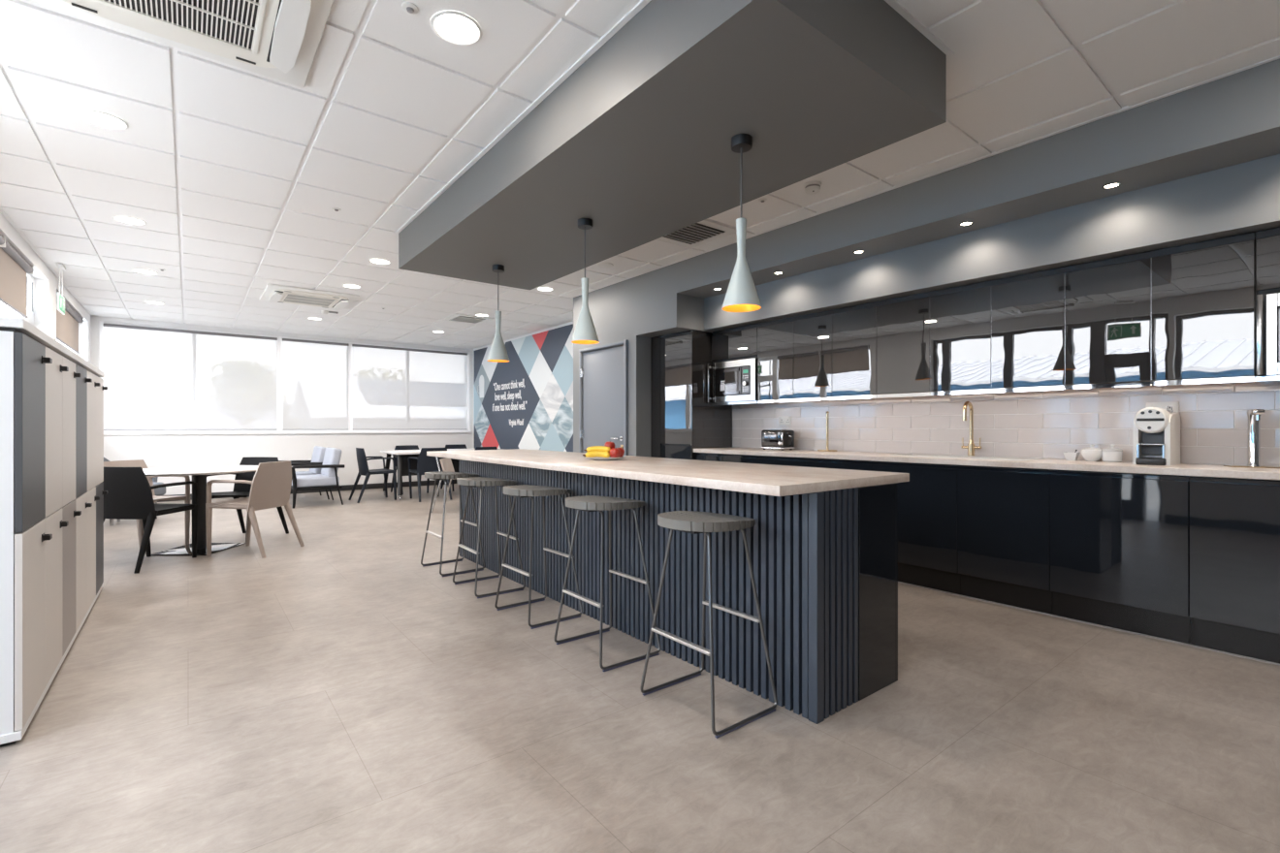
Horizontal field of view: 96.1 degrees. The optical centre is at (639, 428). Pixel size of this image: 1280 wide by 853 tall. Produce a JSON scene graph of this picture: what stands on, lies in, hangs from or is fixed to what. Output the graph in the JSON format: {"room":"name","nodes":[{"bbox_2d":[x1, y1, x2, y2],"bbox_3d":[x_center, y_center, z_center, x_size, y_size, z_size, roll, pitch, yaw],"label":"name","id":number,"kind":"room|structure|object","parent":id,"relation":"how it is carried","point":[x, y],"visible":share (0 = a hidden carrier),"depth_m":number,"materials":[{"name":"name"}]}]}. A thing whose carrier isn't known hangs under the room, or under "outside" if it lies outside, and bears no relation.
{"room":"common room","nodes":[
{"label":"common room","id":0,"kind":"room"},
{"bbox_2d":[0,212,90,362],"bbox_3d":[-3.541,-0.277,2.524,0.250,2.780,14.744,0,0,-38],"label":"wall","id":1,"kind":"structure","parent":0,"point":[46,282],"depth_m":5.75,"materials":[{"name":"white paint"}]},
{"bbox_2d":[10,274,33,325],"bbox_3d":[-5.156,-0.697,4.661,0.210,1.580,2.760,0,0,-38],"label":"window","id":2,"kind":"structure","parent":1,"relation":"in","point":[29,279],"depth_m":5.62,"materials":[{"name":"white glass"}]},
{"bbox_2d":[0,236,33,318],"bbox_3d":[-5.267,-1.243,4.847,0.074,0.488,1.014,0,0,-38],"label":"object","id":3,"kind":"object","parent":2,"relation":"attached to","point":[14,269],"visible":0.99,"depth_m":4.81,"materials":[{"name":"grey"}]},
{"bbox_2d":[56,292,83,353],"bbox_3d":[-6.895,-1.243,6.919,0.074,0.488,2.064,0,0,-38],"label":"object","id":4,"kind":"object","parent":1,"relation":"attached to","point":[67,325],"visible":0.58,"depth_m":7.05,"materials":[{"name":"grey fabric"}]},
{"bbox_2d":[90,316,473,495],"bbox_3d":[-5.726,-0.277,10.106,6.080,2.780,0.280,0,0,-38],"label":"wall","id":5,"kind":"structure","parent":0,"point":[160,450],"depth_m":9.41,"materials":[{"name":"white paint"}]},
{"bbox_2d":[98,320,279,432],"bbox_3d":[-6.963,-0.745,9.026,2.220,1.615,0.070,0,0,-38],"label":"window","id":6,"kind":"structure","parent":5,"relation":"in","point":[101,323],"depth_m":8.88,"materials":[{"name":"white"}]},
{"bbox_2d":[103,323,277,430],"bbox_3d":[-6.928,-0.746,8.989,2.140,1.547,0.022,0,0,-38],"label":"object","id":7,"kind":"structure","parent":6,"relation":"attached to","point":[155,378],"depth_m":8.91,"materials":[{"name":"grey"}]},
{"bbox_2d":[103,431,471,435],"bbox_3d":[-5.633,0.083,9.995,5.570,0.030,0.050,0,0,-38],"label":"trim","id":8,"kind":"structure","parent":5,"relation":"attached to","point":[142,433],"depth_m":9.53,"materials":[{"name":"white paint"}]},
{"bbox_2d":[157,480,457,502],"bbox_3d":[-5.634,1.065,9.988,5.680,0.095,0.018,0,0,-38],"label":"baseboard","id":9,"kind":"structure","parent":5,"relation":"attached to","point":[423,483],"depth_m":10.44,"materials":[{"name":"grey"}]},
{"bbox_2d":[279,336,350,432],"bbox_3d":[-5.666,-0.745,10.045,1.080,1.615,0.070,0,0,-38],"label":"window","id":10,"kind":"structure","parent":5,"relation":"in","point":[280,337],"depth_m":9.89,"materials":[{"name":"white"}]},
{"bbox_2d":[282,338,349,430],"bbox_3d":[-5.631,-0.746,10.009,1.020,1.547,0.022,0,0,-38],"label":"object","id":11,"kind":"structure","parent":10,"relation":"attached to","point":[314,373],"depth_m":9.98,"materials":[{"name":"grey fabric"}]},
{"bbox_2d":[350,342,469,431],"bbox_3d":[-4.372,-0.745,11.061,2.210,1.615,0.070,0,0,-38],"label":"window","id":12,"kind":"structure","parent":5,"relation":"in","point":[351,343],"depth_m":10.82,"materials":[{"name":"white"}]},
{"bbox_2d":[352,344,467,429],"bbox_3d":[-4.345,-0.746,11.019,2.130,1.547,0.022,0,0,-38],"label":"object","id":13,"kind":"structure","parent":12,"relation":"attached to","point":[394,388],"depth_m":10.97,"materials":[{"name":"grey"}]},
{"bbox_2d":[473,320,573,448],"bbox_3d":[-1.763,-0.277,9.821,0.200,2.780,5.624,0,0,-38],"label":"wall","id":14,"kind":"structure","parent":0,"point":[568,323],"depth_m":10.34,"materials":[{"name":"white paint"}]},
{"bbox_2d":[474,323,573,452],"bbox_3d":[-2.027,-0.282,9.977,0.020,2.590,4.395,0,0,-38],"label":"wall mural","id":15,"kind":"object","parent":14,"relation":"attached to","point":[525,401],"visible":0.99,"depth_m":9.86,"materials":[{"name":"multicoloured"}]},
{"bbox_2d":[0,483,1279,852],"bbox_3d":[-1.190,1.173,4.307,6.050,0.120,15.044,0,0,-38],"label":"floor","id":16,"kind":"structure","parent":0,"point":[336,692],"depth_m":2.08,"materials":[{"name":"concrete"}]},
{"bbox_2d":[0,330,52,735],"bbox_3d":[-2.497,0.364,2.048,0.524,1.407,0.415,0,0,-38],"label":"locker","id":17,"kind":"object","parent":16,"relation":"on","point":[23,360],"visible":1,"depth_m":2.03,"materials":[{"name":"white"}]},
{"bbox_2d":[0,582,103,746],"bbox_3d":[-3.145,1.091,2.853,0.498,0.044,2.499,0,0,-38],"label":"plinth","id":18,"kind":"object","parent":16,"relation":"on","point":[12,738],"visible":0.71,"depth_m":2.25,"materials":[{"name":"white"}]},
{"bbox_2d":[43,347,68,686],"bbox_3d":[-2.752,0.364,2.373,0.524,1.407,0.409,0,0,-38],"label":"locker","id":19,"kind":"object","parent":16,"relation":"on","point":[54,524],"visible":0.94,"depth_m":2.50,"materials":[{"name":"white"}]},
{"bbox_2d":[60,355,81,656],"bbox_3d":[-3.005,0.364,2.696,0.524,1.407,0.410,0,0,-38],"label":"locker","id":20,"kind":"object","parent":16,"relation":"on","point":[69,513],"visible":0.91,"depth_m":2.81,"materials":[{"name":"white laminate"}]},
{"bbox_2d":[74,363,92,632],"bbox_3d":[-3.259,0.364,3.019,0.524,1.407,0.409,0,0,-38],"label":"locker","id":21,"kind":"object","parent":16,"relation":"on","point":[81,504],"visible":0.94,"depth_m":3.17,"materials":[{"name":"white"}]},
{"bbox_2d":[86,370,100,610],"bbox_3d":[-3.514,0.364,3.343,0.524,1.407,0.413,0,0,-38],"label":"locker","id":22,"kind":"object","parent":16,"relation":"on","point":[91,387],"visible":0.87,"depth_m":3.49,"materials":[{"name":"white laminate"}]},
{"bbox_2d":[96,375,107,595],"bbox_3d":[-3.772,0.364,3.671,0.524,1.407,0.421,0,0,-38],"label":"locker","id":23,"kind":"object","parent":16,"relation":"on","point":[100,492],"visible":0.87,"depth_m":3.83,"materials":[{"name":"white"}]},
{"bbox_2d":[0,317,104,377],"bbox_3d":[-3.147,-0.363,2.851,0.514,0.048,2.502,0,0,-38],"label":"panel","id":24,"kind":"object","parent":23,"relation":"on","point":[7,324],"visible":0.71,"depth_m":2.33,"materials":[{"name":"white"}]},
{"bbox_2d":[103,459,191,547],"bbox_3d":[-4.648,0.710,5.352,0.575,0.816,0.567,0,0,9],"label":"armchair","id":25,"kind":"object","parent":16,"relation":"on","point":[136,463],"visible":0.27,"depth_m":5.51,"materials":[{"name":"beige"}]},
{"bbox_2d":[103,466,198,574],"bbox_3d":[-4.074,0.710,4.703,0.567,0.816,0.575,0,0,5],"label":"armchair","id":26,"kind":"object","parent":16,"relation":"on","point":[129,496],"visible":0.88,"depth_m":4.53,"materials":[{"name":"black plastic"}]},
{"bbox_2d":[142,465,257,555],"bbox_3d":[-4.039,0.743,5.271,1.100,0.740,1.100,0,0,-38],"label":"round table","id":27,"kind":"object","parent":16,"relation":"on","point":[199,474],"visible":0.73,"depth_m":5.23,"materials":[{"name":"white"}]},
{"bbox_2d":[206,457,288,541],"bbox_3d":[-3.981,0.710,5.825,0.567,0.816,0.575,0,0,3],"label":"armchair","id":28,"kind":"object","parent":16,"relation":"on","point":[240,490],"visible":0.35,"depth_m":6.00,"materials":[{"name":"black plastic"}]},
{"bbox_2d":[205,460,304,558],"bbox_3d":[-3.473,0.710,5.210,0.575,0.816,0.567,0,0,6],"label":"armchair","id":29,"kind":"object","parent":16,"relation":"on","point":[272,482],"visible":1,"depth_m":5.07,"materials":[{"name":"beige plastic"}]},
{"bbox_2d":[278,446,329,499],"bbox_3d":[-5.325,0.704,9.067,0.682,0.824,0.758,0,0,-38],"label":"lounge chair","id":30,"kind":"object","parent":16,"relation":"on","point":[318,454],"visible":0.35,"depth_m":9.01,"materials":[{"name":"white fabric"}]},
{"bbox_2d":[309,446,325,474],"bbox_3d":[-5.146,0.513,9.208,0.187,0.442,0.620,0,0,-38],"label":"cushion","id":31,"kind":"object","parent":30,"relation":"on","point":[318,454],"depth_m":8.99,"materials":[{"name":"grey fabric"}]},
{"bbox_2d":[290,447,344,509],"bbox_3d":[-4.791,0.704,8.444,0.682,0.824,0.758,0,0,-38],"label":"lounge chair","id":32,"kind":"object","parent":16,"relation":"on","point":[328,479],"visible":0.81,"depth_m":8.30,"materials":[{"name":"grey fabric"}]},
{"bbox_2d":[291,474,339,487],"bbox_3d":[-4.791,0.768,8.444,0.572,0.140,0.630,0,0,-38],"label":"seat cushion","id":33,"kind":"object","parent":32,"relation":"on","point":[314,480],"depth_m":8.23,"materials":[{"name":"grey fabric"}]},
{"bbox_2d":[320,447,341,477],"bbox_3d":[-4.612,0.513,8.585,0.187,0.442,0.620,0,0,-38],"label":"cushion","id":34,"kind":"object","parent":32,"relation":"on","point":[332,456],"depth_m":8.37,"materials":[{"name":"grey fabric"}]},
{"bbox_2d":[348,448,396,503],"bbox_3d":[-4.146,0.710,8.924,0.575,0.816,0.567,0,0,-41],"label":"armchair","id":35,"kind":"object","parent":16,"relation":"on","point":[362,460],"visible":1,"depth_m":8.82,"materials":[{"name":"black"}]},
{"bbox_2d":[390,445,429,494],"bbox_3d":[-3.985,0.710,9.977,0.567,0.816,0.575,0,0,-38],"label":"armchair","id":36,"kind":"object","parent":16,"relation":"on","point":[406,447],"visible":0.22,"depth_m":10.01,"materials":[{"name":"black"}]},
{"bbox_2d":[407,448,451,502],"bbox_3d":[-3.297,0.710,9.037,0.567,0.816,0.575,0,0,-38],"label":"armchair","id":37,"kind":"object","parent":16,"relation":"on","point":[426,464],"visible":0.64,"depth_m":8.85,"materials":[{"name":"black"}]},
{"bbox_2d":[380,448,503,500],"bbox_3d":[-3.290,0.741,9.725,1.840,0.745,0.940,0,0,-38],"label":"meeting table","id":38,"kind":"object","parent":16,"relation":"on","point":[402,464],"visible":0.44,"depth_m":9.32,"materials":[{"name":"white"}]},
{"bbox_2d":[431,456,457,512],"bbox_3d":[-2.445,0.741,7.817,0.624,0.751,0.545,0,0,-1],"label":"chair","id":39,"kind":"object","parent":16,"relation":"on","point":[446,464],"visible":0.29,"depth_m":7.76,"materials":[{"name":"beige"}]},
{"bbox_2d":[420,471,485,576],"bbox_3d":[-1.494,0.729,4.569,0.407,0.767,0.433,0,0,-39],"label":"bar stool","id":40,"kind":"object","parent":16,"relation":"on","point":[444,475],"visible":0.91,"depth_m":4.52,"materials":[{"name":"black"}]},
{"bbox_2d":[452,477,525,598],"bbox_3d":[-1.066,0.729,4.025,0.407,0.767,0.433,0,0,-37],"label":"bar stool","id":41,"kind":"object","parent":16,"relation":"on","point":[479,482],"visible":0.97,"depth_m":3.97,"materials":[{"name":"grey metal"}]},
{"bbox_2d":[494,484,582,629],"bbox_3d":[-0.616,0.729,3.453,0.407,0.767,0.433,0,0,-40],"label":"bar stool","id":42,"kind":"object","parent":16,"relation":"on","point":[525,491],"visible":1,"depth_m":3.41,"materials":[{"name":"grey metal"}]},
{"bbox_2d":[553,495,660,671],"bbox_3d":[-0.174,0.729,2.890,0.407,0.767,0.433,0,0,-38],"label":"bar stool","id":43,"kind":"object","parent":16,"relation":"on","point":[588,503],"visible":1,"depth_m":2.84,"materials":[{"name":"grey metal"}]},
{"bbox_2d":[459,459,897,724],"bbox_3d":[-0.222,0.677,3.779,0.604,0.872,3.642,0,0,-38],"label":"kitchen island","id":44,"kind":"object","parent":16,"relation":"on","point":[824,564],"visible":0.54,"depth_m":2.50,"materials":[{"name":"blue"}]},
{"bbox_2d":[426,448,909,496],"bbox_3d":[-0.323,0.222,3.812,0.922,0.038,3.815,0,0,-38],"label":"island countertop","id":45,"kind":"structure","parent":44,"relation":"on","point":[751,478],"depth_m":2.76,"materials":[{"name":"stone"}]},
{"bbox_2d":[650,329,731,459],"bbox_3d":[0.545,0.064,6.160,0.575,2.098,0.641,0,0,-38],"label":"tall cabinet","id":46,"kind":"object","parent":16,"relation":"on","point":[683,421],"visible":0.6,"depth_m":5.90,"materials":[{"name":"black laminate"}]},
{"bbox_2d":[640,511,777,738],"bbox_3d":[0.268,0.729,2.328,0.407,0.767,0.433,0,0,-38],"label":"bar stool","id":47,"kind":"object","parent":16,"relation":"on","point":[688,522],"visible":1,"depth_m":2.28,"materials":[{"name":"grey metal"}]},
{"bbox_2d":[695,452,725,461],"bbox_3d":[0.878,0.677,5.762,0.540,0.872,0.378,0,0,-38],"label":"base cabinet","id":48,"kind":"object","parent":16,"relation":"on","point":[699,456],"visible":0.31,"depth_m":5.60,"materials":[{"name":"black laminate"}]},
{"bbox_2d":[722,453,758,463],"bbox_3d":[1.121,0.677,5.452,0.540,0.872,0.410,0,0,-38],"label":"base cabinet","id":49,"kind":"object","parent":16,"relation":"on","point":[745,459],"visible":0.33,"depth_m":5.28,"materials":[{"name":"black laminate"}]},
{"bbox_2d":[756,455,808,467],"bbox_3d":[1.412,0.677,5.083,0.540,0.872,0.530,0,0,-38],"label":"base cabinet","id":50,"kind":"object","parent":16,"relation":"on","point":[761,460],"visible":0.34,"depth_m":4.91,"materials":[{"name":"black"}]},
{"bbox_2d":[806,457,874,471],"bbox_3d":[1.752,0.677,4.650,0.540,0.872,0.572,0,0,-38],"label":"base cabinet","id":51,"kind":"object","parent":16,"relation":"on","point":[851,464],"visible":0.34,"depth_m":4.47,"materials":[{"name":"black laminate"}]},
{"bbox_2d":[871,461,960,595],"bbox_3d":[2.114,0.677,4.189,0.540,0.872,0.600,0,0,-38],"label":"base cabinet","id":52,"kind":"object","parent":16,"relation":"on","point":[927,503],"visible":0.62,"depth_m":3.94,"materials":[{"name":"black"}]},
{"bbox_2d":[957,465,1052,614],"bbox_3d":[2.458,0.677,3.750,0.540,0.872,0.515,0,0,-38],"label":"base cabinet","id":53,"kind":"object","parent":16,"relation":"on","point":[1003,513],"visible":0.88,"depth_m":3.57,"materials":[{"name":"black laminate"}]},
{"bbox_2d":[1049,469,1190,644],"bbox_3d":[2.803,0.677,3.312,0.540,0.872,0.600,0,0,-38],"label":"base cabinet","id":54,"kind":"object","parent":16,"relation":"on","point":[1119,542],"visible":0.84,"depth_m":3.13,"materials":[{"name":"black laminate"}]},
{"bbox_2d":[1188,476,1279,663],"bbox_3d":[3.173,0.677,2.840,0.540,0.872,0.600,0,0,-38],"label":"base cabinet","id":55,"kind":"object","parent":16,"relation":"on","point":[1234,523],"visible":0.9,"depth_m":2.79,"materials":[{"name":"black"}]},
{"bbox_2d":[0,0,1279,349],"bbox_3d":[-1.190,-1.667,4.307,6.050,0.100,15.044,0,0,-38],"label":"ceiling","id":56,"kind":"structure","parent":0,"point":[236,176],"depth_m":3.14,"materials":[{"name":"white tile"}]},
{"bbox_2d":[55,262,65,315],"bbox_3d":[-5.733,-1.382,5.695,0.050,0.470,0.330,0,0,-38],"label":"exit sign","id":57,"kind":"object","parent":56,"relation":"hanging from","point":[60,299],"visible":1,"depth_m":5.65,"materials":[{"name":"white plastic"}]},
{"bbox_2d":[77,109,128,129],"bbox_3d":[-2.806,-1.612,3.010,0.200,0.008,0.200,0,0,-38],"label":"recessed light","id":58,"kind":"object","parent":56,"relation":"in","point":[96,117],"visible":1,"depth_m":3.01,"materials":[{"name":"white plastic"}]},
{"bbox_2d":[112,215,146,224],"bbox_3d":[-3.958,-1.612,4.464,0.200,0.008,0.200,0,0,-38],"label":"recessed light","id":59,"kind":"object","parent":56,"relation":"in","point":[134,221],"visible":1,"depth_m":4.47,"materials":[{"name":"white plastic"}]},
{"bbox_2d":[29,0,334,88],"bbox_3d":[-1.656,-1.582,2.043,0.940,0.070,0.940,0,0,-38],"label":"air conditioner","id":60,"kind":"object","parent":56,"relation":"attached to","point":[279,40],"depth_m":2.25,"materials":[{"name":"white plastic"}]},
{"bbox_2d":[92,0,267,54],"bbox_3d":[-1.657,-1.572,2.043,0.538,0.010,0.536,0,0,-38],"label":"ceiling vent","id":61,"kind":"object","parent":60,"relation":"in","point":[241,25],"depth_m":2.20,"materials":[{"name":"white plastic"}]},
{"bbox_2d":[266,0,311,73],"bbox_3d":[-1.379,-1.562,2.261,0.095,0.030,0.600,0,0,-38],"label":"flap","id":62,"kind":"object","parent":60,"relation":"attached to","point":[288,26],"depth_m":2.26,"materials":[{"name":"white plastic"}]},
{"bbox_2d":[259,283,359,310],"bbox_3d":[-4.065,-1.582,7.069,0.940,0.070,0.940,0,0,-38],"label":"air conditioner","id":63,"kind":"object","parent":56,"relation":"attached to","point":[273,293],"depth_m":6.91,"materials":[{"name":"white plastic"}]},
{"bbox_2d":[281,292,337,307],"bbox_3d":[-4.066,-1.572,7.068,0.538,0.010,0.536,0,0,-38],"label":"ceiling vent","id":64,"kind":"object","parent":63,"relation":"in","point":[294,298],"depth_m":7.04,"materials":[{"name":"white plastic"}]},
{"bbox_2d":[430,10,481,45],"bbox_3d":[-0.740,-1.612,2.323,0.200,0.008,0.200,0,0,-38],"label":"recessed light","id":65,"kind":"object","parent":56,"relation":"in","point":[454,27],"visible":1,"depth_m":2.32,"materials":[{"name":"white plastic"}]},
{"bbox_2d":[434,14,478,42],"bbox_3d":[-0.740,-1.613,2.323,0.170,0.001,0.170,0,0,-38],"label":"diffuser","id":66,"kind":"object","parent":65,"relation":"attached to","point":[456,28],"depth_m":2.32,"materials":[{"name":"white plastic"}]},
{"bbox_2d":[442,314,493,324],"bbox_3d":[-2.553,-1.606,8.511,0.570,0.022,0.570,0,0,-38],"label":"ceiling vent","id":67,"kind":"object","parent":56,"relation":"in","point":[460,318],"visible":1,"depth_m":8.46,"materials":[{"name":"white plastic"}]},
{"bbox_2d":[394,0,954,289],"bbox_3d":[-0.338,-1.470,3.616,1.246,0.302,3.884,0,0,-38],"label":"ceiling bulkhead","id":68,"kind":"object","parent":56,"relation":"attached to","point":[633,140],"depth_m":2.59,"materials":[{"name":"grey paint"}]},
{"bbox_2d":[486,264,509,362],"bbox_3d":[-1.153,-0.933,4.677,0.177,0.772,0.177,0,0,-38],"label":"pendant lamp","id":69,"kind":"object","parent":68,"relation":"hanging from","point":[497,353],"visible":1,"depth_m":4.65,"materials":[{"name":"white metal"}]},
{"bbox_2d":[571,218,599,344],"bbox_3d":[-0.348,-0.933,3.653,0.177,0.772,0.177,0,0,-38],"label":"pendant lamp","id":70,"kind":"object","parent":68,"relation":"hanging from","point":[585,333],"visible":1,"depth_m":3.62,"materials":[{"name":"white metal"}]},
{"bbox_2d":[721,133,761,312],"bbox_3d":[0.462,-0.933,2.622,0.177,0.772,0.177,0,0,-38],"label":"pendant lamp","id":71,"kind":"object","parent":68,"relation":"hanging from","point":[741,296],"visible":1,"depth_m":2.59,"materials":[{"name":"grey plastic"}]},
{"bbox_2d":[656,219,736,248],"bbox_3d":[0.412,-1.606,4.736,0.570,0.022,0.570,0,0,-38],"label":"ceiling vent","id":72,"kind":"object","parent":56,"relation":"in","point":[705,231],"visible":0.64,"depth_m":4.75,"materials":[{"name":"white plastic"}]},
{"bbox_2d":[573,58,1279,457],"bbox_3d":[2.442,-0.252,3.765,1.007,2.730,9.304,0,0,-38],"label":"wall","id":73,"kind":"structure","parent":0,"point":[1201,163],"depth_m":3.53,"materials":[{"name":"grey paint"}]},
{"bbox_2d":[578,339,628,455],"bbox_3d":[-0.431,0.078,6.605,0.114,2.070,0.970,0,0,-38],"label":"door","id":74,"kind":"structure","parent":73,"relation":"in","point":[604,373],"depth_m":6.60,"materials":[{"name":"grey paint"}]},
{"bbox_2d":[0,55,1279,349],"bbox_3d":[-1.147,-1.620,4.277,5.680,0.014,14.544,0,0,-38],"label":"trim","id":75,"kind":"structure","parent":73,"relation":"attached to","point":[1126,108],"depth_m":3.85,"materials":[{"name":"white"}]},
{"bbox_2d":[711,323,778,406],"bbox_3d":[1.040,-0.612,5.747,0.315,0.754,0.602,0,0,-38],"label":"upper cabinet","id":76,"kind":"object","parent":73,"relation":"attached to","point":[740,342],"visible":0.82,"depth_m":5.64,"materials":[{"name":"black"}]},
{"bbox_2d":[706,357,757,402],"bbox_3d":[1.006,-0.462,5.717,0.375,0.400,0.585,0,0,-38],"label":"microwave","id":77,"kind":"object","parent":76,"relation":"attached to","point":[733,381],"visible":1,"depth_m":5.61,"materials":[{"name":"silver metal"}]},
{"bbox_2d":[757,317,804,403],"bbox_3d":[1.353,-0.612,5.348,0.315,0.754,0.409,0,0,-38],"label":"upper cabinet","id":78,"kind":"object","parent":73,"relation":"attached to","point":[775,338],"visible":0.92,"depth_m":5.25,"materials":[{"name":"black"}]},
{"bbox_2d":[793,310,850,401],"bbox_3d":[1.599,-0.612,5.034,0.315,0.754,0.391,0,0,-38],"label":"upper cabinet","id":79,"kind":"object","parent":73,"relation":"attached to","point":[812,333],"visible":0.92,"depth_m":4.93,"materials":[{"name":"black"}]},
{"bbox_2d":[832,301,895,400],"bbox_3d":[1.842,-0.612,4.726,0.315,0.754,0.395,0,0,-38],"label":"upper cabinet","id":80,"kind":"object","parent":73,"relation":"attached to","point":[853,328],"visible":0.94,"depth_m":4.63,"materials":[{"name":"black"}]},
{"bbox_2d":[876,291,940,398],"bbox_3d":[2.090,-0.612,4.410,0.315,0.754,0.410,0,0,-38],"label":"upper cabinet","id":81,"kind":"object","parent":73,"relation":"attached to","point":[903,324],"visible":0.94,"depth_m":4.30,"materials":[{"name":"black"}]},
{"bbox_2d":[929,280,1008,395],"bbox_3d":[2.340,-0.612,4.091,0.315,0.754,0.403,0,0,-38],"label":"upper cabinet","id":82,"kind":"object","parent":73,"relation":"attached to","point":[960,317],"visible":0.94,"depth_m":3.98,"materials":[{"name":"black"}]},
{"bbox_2d":[732,382,1279,466],"bbox_3d":[2.642,-0.050,3.973,0.014,0.515,5.385,0,0,-38],"label":"tile backsplash","id":83,"kind":"structure","parent":73,"relation":"attached to","point":[1213,417],"depth_m":3.94,"materials":[{"name":"white tile"}]},
{"bbox_2d":[1146,401,1179,414],"bbox_3d":[3.080,-0.112,3.395,0.010,0.086,0.146,0,0,-38],"label":"wall socket","id":84,"kind":"object","parent":83,"relation":"attached to","point":[1174,404],"visible":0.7,"depth_m":3.38,"materials":[{"name":"white plastic"}]},
{"bbox_2d":[991,266,1076,393],"bbox_3d":[2.591,-0.612,3.772,0.315,0.754,0.411,0,0,-38],"label":"upper cabinet","id":85,"kind":"object","parent":73,"relation":"attached to","point":[1028,310],"visible":0.94,"depth_m":3.67,"materials":[{"name":"black"}]},
{"bbox_2d":[897,581,1279,666],"bbox_3d":[2.062,1.109,3.894,0.006,0.008,4.778,0,0,-38],"label":"trim","id":86,"kind":"structure","parent":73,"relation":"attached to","point":[1230,654],"depth_m":3.19,"materials":[{"name":"grey plastic"}]},
{"bbox_2d":[1064,251,1162,389],"bbox_3d":[2.841,-0.612,3.453,0.315,0.754,0.401,0,0,-38],"label":"upper cabinet","id":87,"kind":"object","parent":73,"relation":"attached to","point":[1107,303],"visible":0.94,"depth_m":3.35,"materials":[{"name":"black"}]},
{"bbox_2d":[1151,231,1256,386],"bbox_3d":[3.087,-0.612,3.140,0.315,0.754,0.397,0,0,-38],"label":"upper cabinet","id":88,"kind":"object","parent":73,"relation":"attached to","point":[1203,294],"visible":0.93,"depth_m":3.03,"materials":[{"name":"black"}]},
{"bbox_2d":[1255,227,1279,384],"bbox_3d":[3.396,-0.612,2.747,0.315,0.754,0.598,0,0,-38],"label":"upper cabinet","id":89,"kind":"object","parent":73,"relation":"attached to","point":[1267,241],"visible":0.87,"depth_m":2.86,"materials":[{"name":"black"}]},
{"bbox_2d":[1256,292,1279,376],"bbox_3d":[3.362,-0.462,2.717,0.375,0.400,0.585,0,0,-38],"label":"microwave","id":90,"kind":"object","parent":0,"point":[1267,306],"visible":1,"depth_m":2.83,"materials":[{"name":"silver metal"}]},
{"bbox_3d":[3.536,0.677,2.379,0.540,0.872,0.573,0,0,-38],"label":"base cabinet","id":91,"kind":"object","parent":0,"visible":0},
{"bbox_2d":[693,448,1279,480],"bbox_3d":[2.228,0.222,4.030,0.569,0.038,4.785,0,0,-38],"label":"countertop","id":92,"kind":"structure","parent":91,"relation":"on","point":[1181,469],"depth_m":3.47,"materials":[{"name":"wood"}]},
{"bbox_2d":[760,429,795,450],"bbox_3d":[1.303,0.106,5.389,0.188,0.193,0.318,0,0,-38],"label":"toaster","id":93,"kind":"object","parent":92,"relation":"on","point":[783,439],"visible":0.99,"depth_m":5.33,"materials":[{"name":"silver metal"}]},
{"bbox_2d":[889,453,1044,460],"bbox_3d":[2.249,0.276,4.017,0.324,0.154,0.884,0,0,-38],"label":"sink","id":94,"kind":"object","parent":92,"relation":"in","point":[912,455],"visible":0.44,"depth_m":4.02,"materials":[{"name":"white"}]},
{"bbox_2d":[910,454,1024,460],"bbox_3d":[2.249,0.280,4.017,0.296,0.146,0.856,0,0,-38],"label":"basin","id":95,"kind":"object","parent":94,"relation":"in","point":[930,456],"depth_m":4.01,"materials":[{"name":"white"}]},
{"bbox_2d":[960,401,981,455],"bbox_3d":[2.349,0.004,4.115,0.146,0.398,0.130,0,0,-38],"label":"mixer tap","id":96,"kind":"object","parent":92,"relation":"on","point":[971,447],"visible":0.98,"depth_m":4.13,"materials":[{"name":"gold metal"}]},
{"bbox_2d":[1080,444,1102,461],"bbox_3d":[2.798,0.150,3.561,0.114,0.105,0.114,0,0,-38],"label":"sugar bowl","id":97,"kind":"object","parent":92,"relation":"on","point":[1092,454],"visible":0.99,"depth_m":3.53,"materials":[{"name":"white ceramic"}]},
{"bbox_2d":[1101,444,1122,462],"bbox_3d":[2.860,0.149,3.482,0.100,0.108,0.100,0,0,-38],"label":"lidded jar","id":98,"kind":"object","parent":92,"relation":"on","point":[1109,455],"visible":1,"depth_m":3.45,"materials":[{"name":"white ceramic"}]},
{"bbox_2d":[1132,406,1180,465],"bbox_3d":[2.930,0.039,3.265,0.298,0.327,0.156,0,0,-38],"label":"coffee machine","id":99,"kind":"object","parent":92,"relation":"on","point":[1156,432],"visible":1,"depth_m":3.20,"materials":[{"name":"white plastic"}]},
{"bbox_2d":[1135,457,1166,465],"bbox_3d":[2.860,0.184,3.209,0.118,0.038,0.124,0,0,-38],"label":"drip tray","id":100,"kind":"object","parent":99,"relation":"on","point":[1138,461],"depth_m":3.17,"materials":[{"name":"black plastic"}]},
{"bbox_2d":[1223,409,1279,468],"bbox_3d":[3.194,0.052,2.991,0.200,0.302,0.120,0,0,27],"label":"water tap","id":101,"kind":"object","parent":92,"relation":"on","point":[1253,415],"visible":1,"depth_m":2.98,"materials":[{"name":"silver metal"}]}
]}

